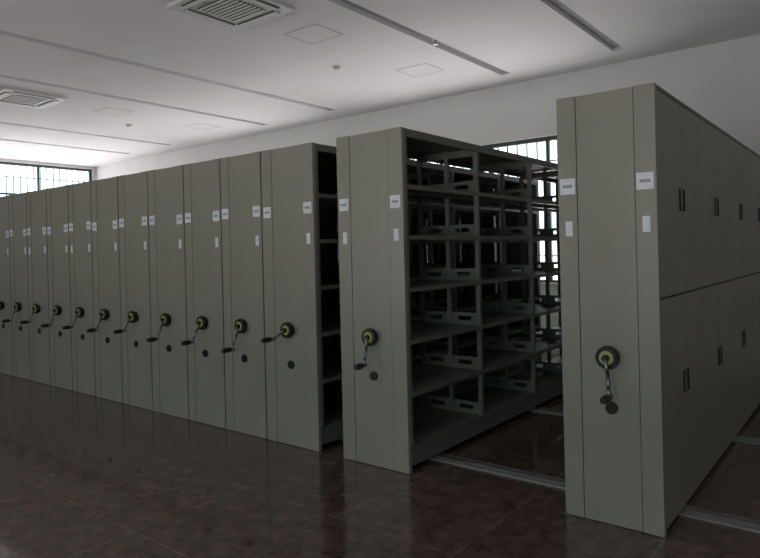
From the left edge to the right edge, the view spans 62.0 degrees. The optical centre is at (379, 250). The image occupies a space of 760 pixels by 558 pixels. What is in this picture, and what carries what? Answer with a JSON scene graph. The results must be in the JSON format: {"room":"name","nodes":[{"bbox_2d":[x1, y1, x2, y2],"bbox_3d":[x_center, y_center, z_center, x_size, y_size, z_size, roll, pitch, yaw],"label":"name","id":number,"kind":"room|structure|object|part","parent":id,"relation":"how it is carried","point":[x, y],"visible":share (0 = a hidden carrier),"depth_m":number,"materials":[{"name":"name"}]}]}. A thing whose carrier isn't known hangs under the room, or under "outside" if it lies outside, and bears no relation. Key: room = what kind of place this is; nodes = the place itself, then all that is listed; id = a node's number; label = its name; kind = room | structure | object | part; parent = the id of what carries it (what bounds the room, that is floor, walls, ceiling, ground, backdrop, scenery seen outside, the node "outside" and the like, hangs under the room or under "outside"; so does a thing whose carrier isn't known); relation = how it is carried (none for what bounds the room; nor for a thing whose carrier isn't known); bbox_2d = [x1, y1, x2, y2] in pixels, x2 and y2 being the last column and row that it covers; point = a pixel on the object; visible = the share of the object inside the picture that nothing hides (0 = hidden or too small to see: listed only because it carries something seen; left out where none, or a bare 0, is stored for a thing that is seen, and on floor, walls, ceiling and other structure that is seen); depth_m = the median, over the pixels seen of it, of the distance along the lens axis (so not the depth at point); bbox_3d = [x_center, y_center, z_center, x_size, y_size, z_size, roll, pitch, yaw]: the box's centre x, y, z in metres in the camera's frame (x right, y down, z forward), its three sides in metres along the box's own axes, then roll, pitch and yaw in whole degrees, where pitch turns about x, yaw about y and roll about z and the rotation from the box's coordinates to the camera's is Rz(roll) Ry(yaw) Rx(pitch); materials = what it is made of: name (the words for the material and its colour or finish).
{"room":"archive storage room","nodes":[
{"label":"archive storage room","id":0,"kind":"room"},
{"bbox_2d":[0,158,95,180],"bbox_3d":[-11.530,-0.189,12.452,0.200,4.000,12.200,-1,0,38],"label":"wall","id":1,"kind":"structure","parent":0,"point":[93,169],"depth_m":16.27,"materials":[{"name":"white paint"}]},
{"bbox_2d":[0,162,91,195],"bbox_3d":[-9.502,-0.703,14.983,0.208,2.930,5.500,-1,0,38],"label":"window","id":2,"kind":"structure","parent":1,"relation":"in","point":[89,171],"depth_m":16.06,"materials":[{"name":"clear glass"},{"name":"dark painted metal frame"}]},
{"bbox_2d":[0,353,759,557],"bbox_3d":[-3.471,1.698,6.101,20.650,0.150,12.600,-1,0,38],"label":"floor","id":3,"kind":"structure","parent":0,"point":[82,475],"depth_m":4.00,"materials":[{"name":"brown tile"}]},
{"bbox_2d":[340,438,759,532],"bbox_3d":[-2.672,1.593,7.151,17.700,0.022,0.140,-1,0,38],"label":"rail","id":4,"kind":"object","parent":3,"relation":"on","point":[729,520],"depth_m":4.13,"materials":[{"name":"metal"}]},
{"bbox_2d":[528,406,759,444],"bbox_3d":[-1.629,1.569,8.467,17.700,0.022,0.140,-1,0,38],"label":"rail","id":5,"kind":"object","parent":3,"relation":"on","point":[743,439],"depth_m":5.77,"materials":[{"name":"metal"}]},
{"bbox_2d":[0,0,759,166],"bbox_3d":[-3.568,-2.435,6.100,20.650,0.120,12.600,-1,0,38],"label":"ceiling","id":6,"kind":"structure","parent":0,"point":[176,70],"depth_m":7.93,"materials":[{"name":"white paint"}]},
{"bbox_2d":[0,87,66,108],"bbox_3d":[-5.397,-2.308,9.593,0.880,0.050,0.880,-1,0,38],"label":"air conditioner","id":7,"kind":"object","parent":6,"relation":"in","point":[8,95],"depth_m":9.52,"materials":[{"name":"white plastic"}]},
{"bbox_2d":[94,107,133,115],"bbox_3d":[-4.504,-2.353,10.671,0.500,0.004,0.450,-1,0,38],"label":"access hatch","id":8,"kind":"object","parent":6,"relation":"in","point":[110,111],"depth_m":10.67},
{"bbox_2d":[186,123,219,129],"bbox_3d":[-3.386,-2.379,12.082,0.500,0.004,0.450,-1,0,38],"label":"access hatch","id":9,"kind":"object","parent":6,"relation":"in","point":[202,126],"depth_m":12.08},
{"bbox_2d":[167,0,294,30],"bbox_3d":[-1.466,-2.400,6.246,0.880,0.050,0.880,-1,0,38],"label":"air conditioner","id":10,"kind":"object","parent":6,"relation":"in","point":[238,15],"depth_m":6.26,"materials":[{"name":"white plastic"}]},
{"bbox_2d":[283,24,342,43],"bbox_3d":[-0.749,-2.440,7.119,0.500,0.004,0.450,-1,0,38],"label":"access hatch","id":11,"kind":"object","parent":6,"relation":"in","point":[315,33],"depth_m":7.11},
{"bbox_2d":[333,65,340,70],"bbox_3d":[-0.575,-2.424,8.385,0.110,0.045,0.110,-1,0,38],"label":"smoke detector","id":12,"kind":"object","parent":6,"relation":"attached to","point":[336,67],"visible":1,"depth_m":8.35,"materials":[{"name":"plastic"}]},
{"bbox_2d":[396,63,443,76],"bbox_3d":[0.548,-2.471,8.643,0.500,0.004,0.450,-1,0,38],"label":"access hatch","id":13,"kind":"object","parent":6,"relation":"in","point":[425,68],"depth_m":8.63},
{"bbox_2d":[96,34,759,353],"bbox_3d":[0.331,-0.468,10.959,20.650,4.000,0.200,-1,0,38],"label":"wall","id":14,"kind":"structure","parent":0,"point":[720,81],"depth_m":9.22,"materials":[{"name":"white paint"}]},
{"bbox_2d":[407,135,557,284],"bbox_3d":[1.743,-0.576,9.805,3.700,2.150,0.208,-1,0,38],"label":"window","id":15,"kind":"structure","parent":14,"relation":"in","point":[548,139],"depth_m":9.28,"materials":[{"name":"glass"},{"name":"painted metal"}]},
{"bbox_3d":[-0.635,1.545,9.721,17.700,0.022,0.140,-1,0,38],"label":"rail","id":16,"kind":"object","parent":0,"visible":0},
{"bbox_2d":[0,195,12,375],"bbox_3d":[-3.878,0.434,10.028,0.534,2.388,4.283,-1,0,38],"label":"shelving unit","id":17,"kind":"object","parent":16,"relation":"on","point":[6,349],"visible":0.12,"depth_m":8.44,"materials":[{"name":"green paint"}]},
{"bbox_3d":[-5.167,0.858,8.473,0.261,0.378,0.114,-1,0,-8],"label":"crank handle","id":18,"kind":"part","parent":17,"relation":"part of","materials":[{"name":"black plastic"}]},
{"bbox_2d":[2,192,30,379],"bbox_3d":[-3.457,0.424,9.694,0.510,2.388,4.283,-1,0,38],"label":"shelving unit","id":19,"kind":"object","parent":16,"relation":"on","point":[18,243],"visible":0.23,"depth_m":8.16,"materials":[{"name":"green paint"}]},
{"bbox_3d":[-4.715,0.847,8.095,0.128,0.378,0.201,-1,0,38],"label":"crank handle","id":20,"kind":"part","parent":19,"relation":"part of","materials":[{"name":"black plastic"}]},
{"bbox_2d":[20,189,50,384],"bbox_3d":[-3.034,0.414,9.359,0.538,2.388,4.283,-1,0,38],"label":"shelving unit","id":21,"kind":"object","parent":16,"relation":"on","point":[36,200],"visible":0.19,"depth_m":7.82,"materials":[{"name":"green paint"}]},
{"bbox_3d":[-4.292,0.837,7.760,0.128,0.378,0.201,-1,0,38],"label":"crank handle","id":22,"kind":"part","parent":21,"relation":"part of","materials":[{"name":"black plastic"}]},
{"bbox_2d":[41,185,72,390],"bbox_3d":[-2.599,0.404,9.014,0.539,2.388,4.283,-1,0,38],"label":"shelving unit","id":23,"kind":"object","parent":16,"relation":"on","point":[56,197],"visible":0.2,"depth_m":7.48,"materials":[{"name":"green paint"}]},
{"bbox_3d":[-3.857,0.827,7.415,0.127,0.378,0.201,-1,0,38],"label":"crank handle","id":24,"kind":"part","parent":23,"relation":"part of","materials":[{"name":"black plastic"}]},
{"bbox_2d":[62,181,338,396],"bbox_3d":[-2.174,0.394,8.677,0.514,2.388,4.283,-1,0,38],"label":"shelving unit","id":25,"kind":"object","parent":16,"relation":"on","point":[79,194],"visible":0.09,"depth_m":7.14,"materials":[{"name":"green paint"}]},
{"bbox_3d":[-3.433,0.817,7.078,0.128,0.378,0.201,-1,0,38],"label":"crank handle","id":26,"kind":"part","parent":25,"relation":"part of","materials":[{"name":"black plastic"}]},
{"bbox_3d":[-3.371,0.422,7.168,0.514,2.388,0.034,-1,0,38],"label":"panel","id":27,"kind":"part","parent":25,"relation":"part of","materials":[{"name":"green paint"}]},
{"bbox_3d":[-0.851,0.349,10.347,0.514,2.362,0.020,-1,0,38],"label":"panel","id":28,"kind":"part","parent":25,"relation":"part of","materials":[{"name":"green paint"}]},
{"bbox_3d":[-2.110,0.321,8.761,0.514,2.238,4.030,-1,0,38],"label":"shelf frame","id":29,"kind":"part","parent":25,"relation":"part of","materials":[{"name":"green paint"}]},
{"bbox_2d":[86,176,339,402],"bbox_3d":[-1.745,0.384,8.337,0.549,2.388,4.283,-1,0,38],"label":"shelving unit","id":30,"kind":"object","parent":16,"relation":"on","point":[104,192],"visible":0.22,"depth_m":6.80,"materials":[{"name":"green paint"}]},
{"bbox_3d":[-3.004,0.807,6.738,0.128,0.378,0.201,-1,0,38],"label":"crank handle","id":31,"kind":"part","parent":30,"relation":"part of","materials":[{"name":"black plastic"}]},
{"bbox_3d":[-2.942,0.412,6.827,0.549,2.388,0.034,-1,0,38],"label":"panel","id":32,"kind":"part","parent":30,"relation":"part of","materials":[{"name":"green paint"}]},
{"bbox_3d":[-1.681,0.311,8.420,0.549,2.238,4.030,-1,0,38],"label":"shelf frame","id":33,"kind":"part","parent":30,"relation":"part of","materials":[{"name":"green paint"}]},
{"bbox_2d":[113,171,339,410],"bbox_3d":[-1.304,0.374,7.987,0.547,2.388,4.283,-1,0,38],"label":"shelving unit","id":34,"kind":"object","parent":16,"relation":"on","point":[135,329],"visible":0.18,"depth_m":6.45,"materials":[{"name":"green paint"}]},
{"bbox_3d":[-2.570,0.797,6.394,0.148,0.378,0.201,-1,0,38],"label":"crank handle","id":35,"kind":"part","parent":34,"relation":"part of","materials":[{"name":"black plastic"}]},
{"bbox_3d":[-2.500,0.402,6.477,0.547,2.388,0.034,-1,0,38],"label":"panel","id":36,"kind":"part","parent":34,"relation":"part of","materials":[{"name":"green paint"}]},
{"bbox_3d":[-1.239,0.301,8.070,0.547,2.238,4.030,-1,0,38],"label":"shelf frame","id":37,"kind":"part","parent":34,"relation":"part of","materials":[{"name":"green paint"}]},
{"bbox_2d":[146,165,428,419],"bbox_3d":[-0.847,0.363,7.625,0.587,2.388,4.283,-1,0,38],"label":"shelving unit","id":38,"kind":"object","parent":16,"relation":"on","point":[165,185],"visible":0.2,"depth_m":6.10,"materials":[{"name":"green paint"}]},
{"bbox_3d":[-2.105,0.786,6.025,0.128,0.378,0.201,-1,0,38],"label":"crank handle","id":39,"kind":"part","parent":38,"relation":"part of","materials":[{"name":"black plastic"}]},
{"bbox_3d":[-2.043,0.392,6.115,0.587,2.388,0.034,-1,0,38],"label":"panel","id":40,"kind":"part","parent":38,"relation":"part of","materials":[{"name":"green paint"}]},
{"bbox_3d":[-0.782,0.290,7.708,0.587,2.238,4.030,-1,0,38],"label":"shelf frame","id":41,"kind":"part","parent":38,"relation":"part of","materials":[{"name":"green paint"}]},
{"bbox_3d":[0.477,0.318,9.295,0.587,2.362,0.020,-1,0,38],"label":"panel","id":42,"kind":"part","parent":38,"relation":"part of","materials":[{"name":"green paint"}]},
{"bbox_2d":[181,159,461,428],"bbox_3d":[-0.396,0.352,7.267,0.533,2.388,4.283,-1,0,38],"label":"shelving unit","id":43,"kind":"object","parent":16,"relation":"on","point":[202,180],"visible":0.21,"depth_m":5.75,"materials":[{"name":"green paint"}]},
{"bbox_3d":[-1.662,0.776,5.674,0.148,0.378,0.201,-1,0,38],"label":"crank handle","id":44,"kind":"part","parent":43,"relation":"part of","materials":[{"name":"black plastic"}]},
{"bbox_3d":[-1.592,0.381,5.757,0.533,2.388,0.034,-1,0,38],"label":"panel","id":45,"kind":"part","parent":43,"relation":"part of","materials":[{"name":"green paint"}]},
{"bbox_3d":[-0.331,0.280,7.350,0.533,2.238,4.030,-1,0,38],"label":"shelf frame","id":46,"kind":"part","parent":43,"relation":"part of","materials":[{"name":"green paint"}]},
{"bbox_3d":[0.928,0.308,8.937,0.533,2.362,0.020,-1,0,38],"label":"panel","id":47,"kind":"part","parent":43,"relation":"part of","materials":[{"name":"green paint"}]},
{"bbox_2d":[220,151,497,438],"bbox_3d":[0.031,0.343,6.929,0.523,2.388,4.283,-1,0,38],"label":"shelving unit","id":48,"kind":"object","parent":16,"relation":"on","point":[241,179],"visible":0.35,"depth_m":5.45,"materials":[{"name":"green paint"}]},
{"bbox_3d":[-1.228,0.766,5.329,0.127,0.378,0.201,-1,0,38],"label":"crank handle","id":49,"kind":"part","parent":48,"relation":"part of","materials":[{"name":"black plastic"}]},
{"bbox_3d":[-1.166,0.371,5.419,0.523,2.388,0.034,-1,0,38],"label":"panel","id":50,"kind":"part","parent":48,"relation":"part of","materials":[{"name":"green paint"}]},
{"bbox_3d":[0.095,0.270,7.012,0.523,2.238,4.030,-1,0,38],"label":"shelf frame","id":51,"kind":"part","parent":48,"relation":"part of","materials":[{"name":"green paint"}]},
{"bbox_3d":[1.354,0.298,8.599,0.523,2.362,0.020,-1,0,38],"label":"panel","id":52,"kind":"part","parent":48,"relation":"part of","materials":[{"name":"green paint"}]},
{"bbox_2d":[261,142,541,451],"bbox_3d":[0.479,0.332,6.573,0.590,2.388,4.283,-1,0,38],"label":"shelving unit","id":53,"kind":"object","parent":16,"relation":"on","point":[298,415],"visible":0.45,"depth_m":5.14,"materials":[{"name":"green paint"}]},
{"bbox_3d":[-0.809,0.756,5.018,0.261,0.378,0.114,-1,0,-8],"label":"crank handle","id":54,"kind":"part","parent":53,"relation":"part of","materials":[{"name":"black plastic"}]},
{"bbox_3d":[-0.717,0.361,5.063,0.590,2.388,0.034,-1,0,38],"label":"panel","id":55,"kind":"part","parent":53,"relation":"part of","materials":[{"name":"green paint"}]},
{"bbox_3d":[1.803,0.287,8.243,0.590,2.362,0.020,-1,0,38],"label":"panel","id":56,"kind":"part","parent":53,"relation":"part of","materials":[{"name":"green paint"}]},
{"bbox_2d":[336,127,562,473],"bbox_3d":[1.147,0.316,6.050,0.602,2.388,4.273,-1,0,38],"label":"shelving unit","id":57,"kind":"object","parent":16,"relation":"on","point":[382,428],"visible":0.78,"depth_m":4.84,"materials":[{"name":"green paint"}]},
{"bbox_3d":[-0.112,0.740,4.451,0.127,0.378,0.191,-1,0,38],"label":"crank handle","id":58,"kind":"part","parent":57,"relation":"part of","materials":[{"name":"black plastic"}]},
{"bbox_3d":[-0.053,0.345,4.537,0.602,2.388,0.034,-1,0,38],"label":"panel","id":59,"kind":"part","parent":57,"relation":"part of","materials":[{"name":"green paint"}]},
{"bbox_3d":[1.208,0.244,6.130,0.602,2.238,4.030,-1,0,38],"label":"shelf frame","id":60,"kind":"part","parent":57,"relation":"part of","materials":[{"name":"green paint"}]},
{"bbox_2d":[556,82,759,537],"bbox_3d":[2.462,0.286,5.001,0.557,2.388,4.283,-1,0,38],"label":"shelving unit","id":61,"kind":"object","parent":16,"relation":"on","point":[659,205],"visible":1,"depth_m":3.56,"materials":[{"name":"green paint"}]},
{"bbox_3d":[1.203,0.709,3.402,0.127,0.378,0.201,-1,0,38],"label":"crank handle","id":62,"kind":"part","parent":61,"relation":"part of","materials":[{"name":"black plastic"}]},
{"bbox_3d":[1.265,0.314,3.492,0.538,2.388,0.034,-1,0,38],"label":"panel","id":63,"kind":"part","parent":61,"relation":"part of","materials":[{"name":"green paint"}]},
{"bbox_3d":[2.526,0.208,5.085,0.538,2.228,4.030,-1,0,38],"label":"shelf frame","id":64,"kind":"part","parent":61,"relation":"part of","materials":[{"name":"green paint"}]}
]}

